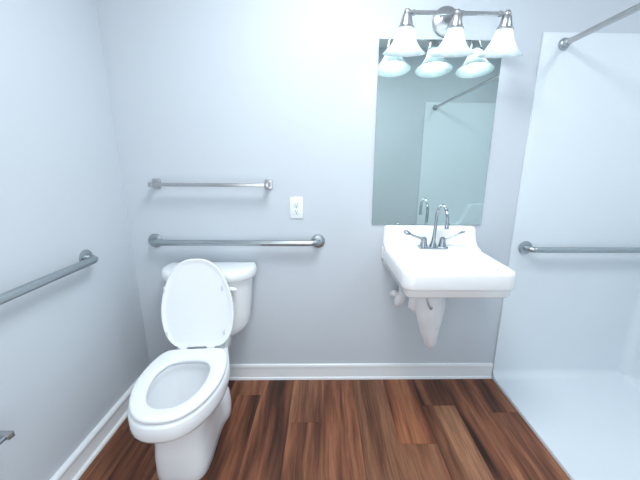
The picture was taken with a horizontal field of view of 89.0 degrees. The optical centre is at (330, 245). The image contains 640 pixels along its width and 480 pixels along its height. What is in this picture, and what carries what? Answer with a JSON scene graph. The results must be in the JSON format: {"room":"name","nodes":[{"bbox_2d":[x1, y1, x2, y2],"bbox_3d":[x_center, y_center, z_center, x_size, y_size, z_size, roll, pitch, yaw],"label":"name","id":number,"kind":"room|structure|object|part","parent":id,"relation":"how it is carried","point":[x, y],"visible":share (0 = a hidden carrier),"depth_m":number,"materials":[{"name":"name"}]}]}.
{"room":"bathroom","nodes":[
{"label":"bathroom","id":0,"kind":"room"},
{"bbox_2d":[0,0,149,479],"bbox_3d":[-1.137,-0.118,0.791,0.100,2.450,1.925,0,14,-1],"label":"wall","id":1,"kind":"structure","parent":0,"point":[72,346],"depth_m":1.31,"materials":[{"name":"paint"}]},
{"bbox_2d":[0,431,14,444],"bbox_3d":[-1.053,0.623,0.955,0.080,0.044,0.208,0,14,-1],"label":"toilet paper holder","id":2,"kind":"object","parent":1,"relation":"attached to","point":[4,435],"visible":1,"depth_m":1.03,"materials":[{"name":"silver metal"}]},
{"bbox_2d":[0,249,97,304],"bbox_3d":[-1.055,0.186,0.949,0.072,0.078,1.137,0,14,-1],"label":"grab bar","id":3,"kind":"object","parent":1,"relation":"attached to","point":[86,258],"visible":1,"depth_m":1.19,"materials":[{"name":"metal"}]},
{"bbox_2d":[50,377,138,479],"bbox_3d":[-1.083,1.018,1.084,0.028,0.104,1.925,0,14,-1],"label":"baseboard","id":4,"kind":"structure","parent":1,"relation":"attached to","point":[83,456],"depth_m":1.50,"materials":[{"name":"white paint"}]},
{"bbox_2d":[78,379,569,479],"bbox_3d":[0.398,1.102,1.135,3.191,0.060,2.125,0,14,-1],"label":"floor","id":5,"kind":"structure","parent":0,"point":[372,429],"depth_m":1.61,"materials":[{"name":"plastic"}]},
{"bbox_2d":[127,259,256,479],"bbox_3d":[-0.645,0.517,1.538,0.497,0.857,0.802,0,14,-3],"label":"toilet","id":6,"kind":"object","parent":5,"relation":"on","point":[180,404],"visible":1,"depth_m":1.53,"materials":[{"name":"white ceramic"}]},
{"bbox_3d":[-0.646,0.571,1.386,0.357,0.020,0.471,0,14,-3],"label":"seat","id":7,"kind":"part","parent":6,"relation":"part of","materials":[{"name":"white plastic"}]},
{"bbox_3d":[-0.653,0.745,1.569,0.364,0.400,0.749,0,14,-3],"label":"bowl","id":8,"kind":"part","parent":6,"relation":"part of","materials":[{"name":"white ceramic"}]},
{"bbox_3d":[-0.658,0.283,1.608,0.347,0.438,0.095,0,14,-3],"label":"lid","id":9,"kind":"part","parent":6,"relation":"part of","materials":[{"name":"white plastic"}]},
{"bbox_3d":[-0.656,0.138,1.741,0.497,0.058,0.218,0,14,-3],"label":"tank lid","id":10,"kind":"part","parent":6,"relation":"part of","materials":[{"name":"white ceramic"}]},
{"bbox_3d":[-0.520,0.220,1.673,0.073,0.030,0.038,0,14,-3],"label":"flush lever","id":11,"kind":"part","parent":6,"relation":"part of","materials":[{"name":"white plastic"}]},
{"bbox_3d":[-0.652,0.323,1.790,0.442,0.337,0.194,0,14,-3],"label":"tank","id":12,"kind":"part","parent":6,"relation":"part of","materials":[{"name":"white ceramic"}]},
{"bbox_2d":[491,32,639,479],"bbox_3d":[1.473,0.137,0.909,0.854,1.940,1.923,0,14,-1],"label":"shower surround","id":13,"kind":"object","parent":5,"relation":"on","point":[567,354],"visible":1,"depth_m":1.80,"materials":[{"name":"white plastic"}]},
{"bbox_2d":[518,241,639,253],"bbox_3d":[1.593,0.049,1.706,1.026,0.078,0.433,11,18,35],"label":"grab bar","id":14,"kind":"object","parent":13,"relation":"attached to","point":[525,247],"visible":1,"depth_m":1.79,"materials":[{"name":"metal"}]},
{"bbox_3d":[1.594,0.049,1.705,0.993,0.032,0.433,11,18,35],"label":"rail","id":15,"kind":"part","parent":14,"relation":"part of","materials":[{"name":"metal"}]},
{"bbox_2d":[558,3,639,49],"bbox_3d":[1.159,-0.752,0.674,0.054,0.054,1.898,0,14,-1],"label":"shower curtain rod","id":16,"kind":"object","parent":13,"relation":"attached to","point":[564,43],"visible":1,"depth_m":1.38,"materials":[{"name":"silver metal"}]},
{"bbox_2d":[96,0,639,363],"bbox_3d":[0.388,-0.365,1.804,3.191,2.450,0.100,0,14,-1],"label":"wall","id":17,"kind":"structure","parent":0,"point":[284,92],"depth_m":1.70,"materials":[{"name":"paint"}]},
{"bbox_2d":[148,179,272,188],"bbox_3d":[-0.628,-0.322,1.702,0.632,0.052,0.078,0,14,-1],"label":"towel bar","id":18,"kind":"object","parent":17,"relation":"attached to","point":[156,183],"visible":1,"depth_m":1.67,"materials":[{"name":"silver metal"}]},
{"bbox_2d":[148,234,324,247],"bbox_3d":[-0.522,-0.021,1.785,0.980,0.078,0.072,0,14,-1],"label":"grab bar","id":19,"kind":"object","parent":17,"relation":"attached to","point":[155,240],"visible":1,"depth_m":1.75,"materials":[{"name":"metal"}]},
{"bbox_3d":[-0.522,-0.021,1.784,0.934,0.032,0.070,0,14,-1],"label":"rail","id":20,"kind":"part","parent":19,"relation":"part of","materials":[{"name":"metal"}]},
{"bbox_2d":[290,197,302,217],"bbox_3d":[-0.188,-0.208,1.776,0.072,0.118,0.009,0,14,-1],"label":"electrical outlet","id":21,"kind":"object","parent":17,"relation":"attached to","point":[296,203],"visible":1,"depth_m":1.77,"materials":[{"name":"white plastic"}]},
{"bbox_2d":[293,202,298,206],"bbox_3d":[-0.188,-0.227,1.769,0.033,0.027,0.004,0,14,-1],"label":"receptacle","id":22,"kind":"object","parent":21,"relation":"attached to","point":[295,204],"depth_m":1.77,"materials":[{"name":"white plastic"}]},
{"bbox_2d":[293,209,299,213],"bbox_3d":[-0.188,-0.189,1.778,0.033,0.027,0.004,0,14,-1],"label":"receptacle","id":23,"kind":"object","parent":21,"relation":"attached to","point":[295,211],"depth_m":1.78,"materials":[{"name":"white plastic"}]},
{"bbox_2d":[229,363,492,379],"bbox_3d":[-0.050,0.784,2.030,2.132,0.104,0.016,0,14,-1],"label":"baseboard","id":24,"kind":"structure","parent":17,"relation":"attached to","point":[339,371],"depth_m":2.03,"materials":[{"name":"white paint"}]},
{"bbox_2d":[372,39,500,224],"bbox_3d":[0.536,-0.562,1.701,0.609,0.915,0.006,0,14,-1],"label":"mirror","id":25,"kind":"object","parent":17,"relation":"attached to","point":[435,115],"visible":0.86,"depth_m":1.69,"materials":[{"name":"silver mirror"}]},
{"bbox_2d":[381,204,515,348],"bbox_3d":[0.552,0.176,1.640,0.521,0.754,0.499,0,14,-1],"label":"sink","id":26,"kind":"object","parent":17,"relation":"attached to","point":[429,264],"visible":1,"depth_m":1.65,"materials":[{"name":"white ceramic"}]},
{"bbox_2d":[404,204,464,248],"bbox_3d":[0.545,-0.092,1.667,0.326,0.248,0.182,0,14,-1],"label":"faucet","id":27,"kind":"object","parent":26,"relation":"on","point":[454,241],"depth_m":1.75,"materials":[{"name":"silver metal"}]},
{"bbox_2d":[381,225,515,297],"bbox_3d":[0.553,0.060,1.608,0.521,0.236,0.496,0,14,-1],"label":"basin","id":28,"kind":"object","parent":26,"relation":"in","point":[425,261],"depth_m":1.67,"materials":[{"name":"white ceramic"}]},
{"bbox_2d":[383,6,522,57],"bbox_3d":[0.553,-0.990,1.476,0.633,0.262,0.229,0,14,-1],"label":"vanity light","id":29,"kind":"object","parent":17,"relation":"attached to","point":[447,23],"visible":1,"depth_m":1.42,"materials":[{"name":"white glass"}]},
{"bbox_3d":[0.331,-0.917,1.470,0.191,0.120,0.189,0,14,-1],"label":"lamp shade","id":30,"kind":"part","parent":29,"relation":"part of","materials":[{"name":"white glass"}]},
{"bbox_2d":[398,7,413,28],"bbox_3d":[0.332,-0.998,1.432,0.073,0.082,0.073,0,14,-1],"label":"socket","id":31,"kind":"object","parent":29,"relation":"attached to","point":[406,22],"depth_m":1.41,"materials":[{"name":"silver metal"}]},
{"bbox_3d":[0.555,-1.074,1.547,0.134,0.134,0.050,0,14,-1],"label":"plate","id":32,"kind":"part","parent":29,"relation":"part of","materials":[{"name":"silver metal"}]},
{"bbox_3d":[0.551,-1.045,1.480,0.024,0.042,0.128,0,14,-1],"label":"arm","id":33,"kind":"part","parent":29,"relation":"part of","materials":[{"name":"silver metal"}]},
{"bbox_3d":[0.552,-0.916,1.474,0.191,0.120,0.189,0,14,-1],"label":"lamp shade","id":34,"kind":"part","parent":29,"relation":"part of","materials":[{"name":"white glass"}]},
{"bbox_2d":[447,8,463,29],"bbox_3d":[0.553,-0.997,1.437,0.073,0.082,0.073,0,14,-1],"label":"socket","id":35,"kind":"object","parent":29,"relation":"attached to","point":[456,23],"depth_m":1.42,"materials":[{"name":"silver metal"}]},
{"bbox_3d":[0.773,-0.915,1.479,0.191,0.120,0.189,0,14,-1],"label":"lamp shade","id":36,"kind":"part","parent":29,"relation":"part of","materials":[{"name":"white glass"}]},
{"bbox_2d":[496,9,513,30],"bbox_3d":[0.774,-0.997,1.441,0.073,0.082,0.073,0,14,-1],"label":"socket","id":37,"kind":"object","parent":29,"relation":"attached to","point":[505,24],"depth_m":1.42,"materials":[{"name":"silver metal"}]}
]}

